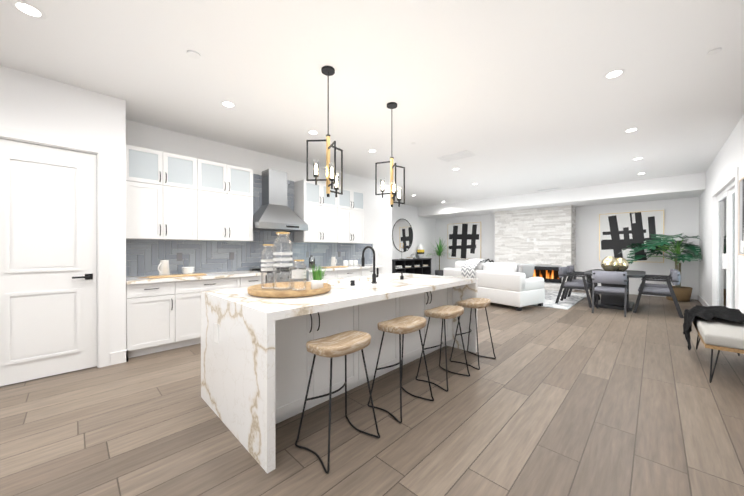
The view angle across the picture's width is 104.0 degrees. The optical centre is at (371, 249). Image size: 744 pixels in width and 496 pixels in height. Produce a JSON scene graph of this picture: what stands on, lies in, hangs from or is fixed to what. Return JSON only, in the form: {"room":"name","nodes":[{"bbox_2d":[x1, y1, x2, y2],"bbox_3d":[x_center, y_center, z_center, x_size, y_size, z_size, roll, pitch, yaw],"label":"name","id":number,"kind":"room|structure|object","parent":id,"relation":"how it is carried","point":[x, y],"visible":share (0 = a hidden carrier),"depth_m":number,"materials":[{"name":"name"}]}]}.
{"room":"open-plan kitchen","nodes":[
{"label":"open-plan kitchen","id":0,"kind":"room"},
{"bbox_2d":[0,289,743,495],"bbox_3d":[0.537,1.302,4.875,7.900,0.080,14.500,0,0,44],"label":"floor","id":1,"kind":"structure","parent":0,"point":[579,398],"depth_m":2.10,"materials":[{"name":"brown wood"}]},
{"bbox_2d":[126,280,181,357],"bbox_3d":[-2.828,0.830,3.709,0.597,0.870,0.529,0,0,44],"label":"base cabinet","id":2,"kind":"object","parent":1,"relation":"on","point":[153,311],"depth_m":3.50,"materials":[{"name":"white wood"}]},
{"bbox_2d":[126,266,285,283],"bbox_3d":[-2.161,0.341,4.372,0.627,0.104,2.411,0,0,44],"label":"countertop","id":3,"kind":"structure","parent":2,"relation":"on","point":[241,271],"depth_m":3.87,"materials":[{"name":"white stone"}]},
{"bbox_2d":[141,255,357,277],"bbox_3d":[-1.582,0.230,4.977,0.362,0.240,3.836,0,0,44],"label":"kitchenware","id":4,"kind":"object","parent":3,"relation":"on","point":[163,269],"depth_m":4.02,"materials":[{"name":"white ceramic"}]},
{"bbox_2d":[182,276,245,346],"bbox_3d":[-2.405,0.829,4.144,0.597,0.870,0.916,0,0,44],"label":"base cabinet","id":5,"kind":"object","parent":1,"relation":"on","point":[191,289],"depth_m":3.82,"materials":[{"name":"white wood"}]},
{"bbox_2d":[246,276,260,286],"bbox_3d":[-2.011,0.828,4.548,0.597,0.870,0.444,0,0,44],"label":"base cabinet","id":6,"kind":"object","parent":1,"relation":"on","point":[250,280],"depth_m":4.36,"materials":[{"name":"white wood"}]},
{"bbox_2d":[258,268,312,282],"bbox_3d":[-1.581,0.814,4.975,0.617,0.895,0.884,0,0,44],"label":"base cabinet","id":7,"kind":"object","parent":1,"relation":"on","point":[309,275],"depth_m":4.73,"materials":[{"name":"white"}]},
{"bbox_2d":[314,264,383,271],"bbox_3d":[-0.633,0.370,5.941,0.627,0.040,1.941,0,0,44],"label":"countertop","id":8,"kind":"structure","parent":7,"relation":"on","point":[340,269],"depth_m":5.70,"materials":[{"name":"white stone"}]},
{"bbox_2d":[321,272,341,279],"bbox_3d":[-1.077,0.826,5.508,0.597,0.870,0.699,0,0,44],"label":"base cabinet","id":9,"kind":"object","parent":1,"relation":"on","point":[328,275],"depth_m":5.43,"materials":[{"name":"white"}]},
{"bbox_2d":[201,274,476,472],"bbox_3d":[-0.088,0.837,3.049,1.230,0.860,2.726,0,0,44],"label":"kitchen island","id":10,"kind":"object","parent":1,"relation":"on","point":[256,360],"depth_m":2.20,"materials":[{"name":"stone"}]},
{"bbox_2d":[247,281,330,297],"bbox_3d":[-0.690,0.331,2.466,0.676,0.050,0.676,0,0,44],"label":"tray","id":11,"kind":"object","parent":10,"relation":"on","point":[256,290],"visible":0.77,"depth_m":2.25,"materials":[{"name":"brown wood"}]},
{"bbox_2d":[309,264,329,289],"bbox_3d":[-0.437,0.221,2.407,0.197,0.230,0.214,0,0,44],"label":"potted plant","id":12,"kind":"object","parent":11,"relation":"on","point":[317,281],"visible":0.96,"depth_m":2.37,"materials":[{"name":"green plant"}]},
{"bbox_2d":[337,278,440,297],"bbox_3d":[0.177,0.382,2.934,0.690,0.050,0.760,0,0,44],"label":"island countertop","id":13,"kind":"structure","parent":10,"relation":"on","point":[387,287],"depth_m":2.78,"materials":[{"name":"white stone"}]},
{"bbox_2d":[342,268,365,277],"bbox_3d":[-0.650,0.825,5.946,0.597,0.870,0.756,0,0,44],"label":"base cabinet","id":14,"kind":"object","parent":1,"relation":"on","point":[350,272],"depth_m":5.82,"materials":[{"name":"white wood"}]},
{"bbox_2d":[366,268,381,275],"bbox_3d":[-0.224,0.823,6.383,0.597,0.870,0.698,0,0,44],"label":"base cabinet","id":15,"kind":"object","parent":1,"relation":"on","point":[369,271],"depth_m":6.17,"materials":[{"name":"white wood"}]},
{"bbox_2d":[392,258,431,274],"bbox_3d":[1.421,0.797,10.921,0.419,0.900,2.340,0,0,44],"label":"console table","id":16,"kind":"object","parent":1,"relation":"on","point":[418,266],"visible":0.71,"depth_m":10.96,"materials":[{"name":"black wood"}]},
{"bbox_2d":[400,243,424,258],"bbox_3d":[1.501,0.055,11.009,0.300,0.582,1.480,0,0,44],"label":"figurine","id":17,"kind":"object","parent":16,"relation":"on","point":[420,251],"visible":1,"depth_m":11.31,"materials":[{"name":"white ceramic"}]},
{"bbox_2d":[426,240,449,275],"bbox_3d":[2.721,0.355,11.675,1.180,1.778,1.284,0,0,44],"label":"spiky plant","id":18,"kind":"object","parent":1,"relation":"on","point":[439,251],"visible":0.88,"depth_m":11.78,"materials":[{"name":"green plant"}]},
{"bbox_2d":[495,205,575,290],"bbox_3d":[5.341,-0.038,9.655,2.269,2.577,0.637,0,0,44],"label":"stone wall","id":19,"kind":"structure","parent":1,"relation":"on","point":[542,240],"depth_m":9.24,"materials":[{"name":"white stone"}]},
{"bbox_2d":[533,290,586,309],"bbox_3d":[3.920,1.249,8.350,3.400,0.008,3.000,0,0,44],"label":"rug","id":20,"kind":"object","parent":1,"relation":"on","point":[573,299],"visible":0.29,"depth_m":7.21,"materials":[{"name":"white carpet"}]},
{"bbox_2d":[443,261,544,310],"bbox_3d":[2.858,0.772,7.066,1.010,0.950,2.100,0,0,-33],"label":"sofa","id":21,"kind":"object","parent":20,"relation":"on","point":[518,286],"visible":0.85,"depth_m":6.28,"materials":[{"name":"white fabric"}]},
{"bbox_2d":[461,259,485,277],"bbox_3d":[2.518,0.517,7.087,0.535,0.580,0.446,0,0,-33],"label":"throw blanket","id":22,"kind":"object","parent":21,"relation":"on","point":[468,268],"visible":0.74,"depth_m":6.98,"materials":[{"name":"white fabric"}]},
{"bbox_2d":[555,266,589,306],"bbox_3d":[4.694,0.838,6.717,0.703,0.840,0.534,0,0,44],"label":"dining chair","id":23,"kind":"object","parent":1,"relation":"on","point":[571,283],"depth_m":6.73,"materials":[{"name":"grey fabric"}]},
{"bbox_2d":[590,270,628,316],"bbox_3d":[4.790,0.840,5.845,0.534,0.840,0.703,0,0,44],"label":"dining chair","id":24,"kind":"object","parent":1,"relation":"on","point":[590,283],"depth_m":5.70,"materials":[{"name":"grey fabric"}]},
{"bbox_2d":[584,269,645,310],"bbox_3d":[5.458,0.878,6.531,1.000,0.760,1.760,0,0,44],"label":"dining table","id":25,"kind":"object","parent":1,"relation":"on","point":[611,301],"visible":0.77,"depth_m":6.32,"materials":[{"name":"black wood"}]},
{"bbox_2d":[601,257,628,271],"bbox_3d":[5.441,0.327,6.522,0.477,0.340,0.497,0,0,44],"label":"vase","id":26,"kind":"object","parent":25,"relation":"on","point":[614,264],"visible":0.83,"depth_m":6.42,"materials":[{"name":"gold metal"}]},
{"bbox_2d":[633,270,683,317],"bbox_3d":[5.664,0.840,5.772,0.703,0.840,0.534,0,0,44],"label":"dining chair","id":27,"kind":"object","parent":1,"relation":"on","point":[674,277],"depth_m":5.67,"materials":[{"name":"grey fabric"}]},
{"bbox_2d":[666,286,692,301],"bbox_3d":[7.563,1.087,7.189,0.490,0.335,0.490,0,0,44],"label":"basket","id":28,"kind":"object","parent":1,"relation":"on","point":[683,294],"visible":0.67,"depth_m":7.00,"materials":[{"name":"brown wicker"}]},
{"bbox_2d":[618,233,701,287],"bbox_3d":[7.030,0.281,7.237,1.524,1.343,1.613,0,0,44],"label":"monstera plant","id":29,"kind":"object","parent":28,"relation":"in","point":[659,247],"visible":0.96,"depth_m":7.15,"materials":[{"name":"green plant"}]},
{"bbox_2d":[692,317,743,382],"bbox_3d":[3.769,1.028,3.095,0.415,0.473,1.360,0,0,44],"label":"bench","id":30,"kind":"object","parent":1,"relation":"on","point":[718,334],"visible":0.75,"depth_m":2.77,"materials":[{"name":"grey fabric"}]},
{"bbox_2d":[683,305,743,349],"bbox_3d":[3.990,0.900,3.368,0.509,0.454,1.023,0,0,44],"label":"fur throw","id":31,"kind":"object","parent":30,"relation":"on","point":[710,313],"visible":1,"depth_m":3.28,"materials":[{"name":"black fur"}]},
{"bbox_2d":[0,65,743,352],"bbox_3d":[0.537,-0.213,4.871,7.900,2.950,14.500,0,0,44],"label":"wall","id":32,"kind":"structure","parent":0,"point":[29,102],"depth_m":4.69,"materials":[{"name":"white paint"}]},
{"bbox_2d":[0,127,109,385],"bbox_3d":[-3.215,0.074,2.861,0.092,2.385,0.935,0,0,44],"label":"door","id":33,"kind":"structure","parent":32,"relation":"attached to","point":[54,264],"depth_m":2.90,"materials":[{"name":"white wood"}]},
{"bbox_2d":[126,144,201,239],"bbox_3d":[-2.812,-0.706,3.912,0.332,1.140,0.846,0,0,44],"label":"upper cabinet","id":34,"kind":"object","parent":32,"relation":"attached to","point":[164,189],"depth_m":3.77,"materials":[{"name":"white wood"}]},
{"bbox_2d":[202,160,253,243],"bbox_3d":[-2.303,-0.707,4.435,0.332,1.140,0.845,0,0,44],"label":"upper cabinet","id":35,"kind":"object","parent":32,"relation":"attached to","point":[219,224],"depth_m":4.35,"materials":[{"name":"white wood"}]},
{"bbox_2d":[262,169,289,203],"bbox_3d":[-1.706,-1.063,5.091,0.270,0.590,0.340,0,0,44],"label":"range hood","id":36,"kind":"object","parent":32,"relation":"attached to","point":[275,184],"depth_m":4.99,"materials":[{"name":"silver metal"}]},
{"bbox_2d":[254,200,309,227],"bbox_3d":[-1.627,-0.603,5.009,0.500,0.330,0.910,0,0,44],"label":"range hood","id":37,"kind":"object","parent":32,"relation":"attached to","point":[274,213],"depth_m":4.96,"materials":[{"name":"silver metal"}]},
{"bbox_2d":[294,180,341,243],"bbox_3d":[-1.067,-0.710,5.704,0.332,1.140,0.838,0,0,44],"label":"upper cabinet","id":38,"kind":"object","parent":32,"relation":"attached to","point":[325,226],"depth_m":5.55,"materials":[{"name":"white wood"}]},
{"bbox_2d":[342,188,364,243],"bbox_3d":[-0.563,-0.711,6.221,0.332,1.140,0.838,0,0,44],"label":"upper cabinet","id":39,"kind":"object","parent":32,"relation":"attached to","point":[353,201],"depth_m":6.16,"materials":[{"name":"white wood"}]},
{"bbox_2d":[392,219,412,251],"bbox_3d":[1.167,-0.533,10.942,0.024,1.264,1.264,0,0,44],"label":"round mirror","id":40,"kind":"object","parent":32,"relation":"attached to","point":[402,232],"visible":1,"depth_m":10.92,"materials":[{"name":"black metal"}]},
{"bbox_2d":[448,222,480,258],"bbox_3d":[3.684,-0.344,11.687,1.424,1.444,0.033,0,0,44],"label":"painting","id":41,"kind":"object","parent":32,"relation":"attached to","point":[464,240],"visible":0.9,"depth_m":11.65,"materials":[{"name":"white fabric"}]},
{"bbox_2d":[599,210,663,262],"bbox_3d":[7.266,-0.356,8.200,1.364,1.394,0.033,0,0,44],"label":"painting","id":42,"kind":"object","parent":32,"relation":"attached to","point":[618,232],"visible":0.73,"depth_m":8.21,"materials":[{"name":"white paper"}]},
{"bbox_2d":[576,289,696,299],"bbox_3d":[7.282,1.189,8.205,2.580,0.130,0.016,0,0,44],"label":"baseboard","id":43,"kind":"structure","parent":32,"relation":"attached to","point":[693,296],"depth_m":8.08,"materials":[{"name":"white wood"}]},
{"bbox_2d":[697,294,708,306],"bbox_3d":[7.314,1.193,6.400,0.016,0.130,2.480,0,0,44],"label":"baseboard","id":44,"kind":"structure","parent":32,"relation":"attached to","point":[701,300],"depth_m":6.73,"materials":[{"name":"white wood"}]},
{"bbox_2d":[711,167,738,308],"bbox_3d":[5.663,0.088,4.626,0.130,2.350,2.360,0,0,44],"label":"door frame","id":45,"kind":"structure","parent":32,"relation":"attached to","point":[727,220],"depth_m":4.63,"materials":[{"name":"white wood"}]},
{"bbox_2d":[738,177,743,255],"bbox_3d":[4.430,-0.399,3.446,0.026,0.942,0.642,0,0,44],"label":"art panel","id":46,"kind":"object","parent":32,"relation":"attached to","point":[741,223],"visible":1,"depth_m":3.58,"materials":[{"name":"white fabric"}]},
{"bbox_2d":[0,0,743,206],"bbox_3d":[0.537,-1.738,4.867,7.900,0.100,14.500,0,0,44],"label":"ceiling","id":47,"kind":"structure","parent":0,"point":[518,97],"depth_m":2.86,"materials":[{"name":"white paint"}]},
{"bbox_2d":[9,0,46,18],"bbox_3d":[-2.392,-1.675,2.026,0.166,0.011,0.167,0,0,44],"label":"recessed light","id":48,"kind":"object","parent":47,"relation":"in","point":[28,9],"depth_m":2.03,"materials":[{"name":"white"}]},
{"bbox_2d":[187,50,199,58],"bbox_3d":[-1.526,-1.676,2.492,0.112,0.011,0.098,0,0,44],"label":"recessed light","id":49,"kind":"object","parent":47,"relation":"in","point":[193,54],"depth_m":2.49,"materials":[{"name":"white"}]},
{"bbox_2d":[220,101,235,107],"bbox_3d":[-1.656,-1.678,3.350,0.163,0.011,0.156,0,0,44],"label":"recessed light","id":50,"kind":"object","parent":47,"relation":"in","point":[228,104],"depth_m":3.37,"materials":[{"name":"white"}]},
{"bbox_2d":[307,130,318,134],"bbox_3d":[-0.843,-1.680,4.158,0.152,0.011,0.152,0,0,44],"label":"recessed light","id":51,"kind":"object","parent":47,"relation":"in","point":[312,132],"depth_m":4.18,"materials":[{"name":"white"}]},
{"bbox_2d":[306,66,342,196],"bbox_3d":[-0.375,-1.087,2.732,0.356,1.189,0.340,0,0,44],"label":"pendant light","id":52,"kind":"object","parent":47,"relation":"hanging from","point":[328,71],"visible":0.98,"depth_m":2.72,"materials":[{"name":"black metal"}]},
{"bbox_2d":[375,102,404,206],"bbox_3d":[0.247,-1.089,3.415,0.358,1.189,0.335,0,0,44],"label":"pendant light","id":53,"kind":"object","parent":47,"relation":"hanging from","point":[391,106],"visible":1,"depth_m":3.38,"materials":[{"name":"black metal"}]},
{"bbox_2d":[437,150,475,161],"bbox_3d":[1.514,-1.682,5.240,0.604,0.011,0.373,0,0,44],"label":"air vent","id":54,"kind":"object","parent":47,"relation":"in","point":[463,154],"depth_m":5.25,"materials":[{"name":"white metal"}]},
{"bbox_2d":[536,187,560,190],"bbox_3d":[4.916,-1.689,8.102,0.584,0.011,0.176,0,0,44],"label":"air vent","id":55,"kind":"object","parent":47,"relation":"in","point":[557,187],"depth_m":8.15,"materials":[{"name":"white"}]},
{"bbox_2d":[418,172,705,218],"bbox_3d":[5.018,-1.513,9.471,7.596,0.368,1.348,0,0,44],"label":"soffit","id":56,"kind":"structure","parent":47,"relation":"attached to","point":[678,187],"depth_m":7.98,"materials":[{"name":"white paint"}]},
{"bbox_2d":[603,69,625,78],"bbox_3d":[2.306,-1.676,2.770,0.163,0.011,0.158,0,0,44],"label":"recessed light","id":57,"kind":"object","parent":47,"relation":"in","point":[618,72],"depth_m":2.78,"materials":[{"name":"white"}]},
{"bbox_2d":[623,128,638,132],"bbox_3d":[3.634,-1.680,4.081,0.157,0.011,0.157,0,0,44],"label":"recessed light","id":58,"kind":"object","parent":47,"relation":"in","point":[632,129],"depth_m":4.10,"materials":[{"name":"white"}]},
{"bbox_2d":[707,48,721,54],"bbox_3d":[2.885,-1.676,2.450,0.077,0.011,0.097,0,0,44],"label":"recessed light","id":59,"kind":"object","parent":47,"relation":"in","point":[716,50],"depth_m":2.45,"materials":[{"name":"white"}]}
]}

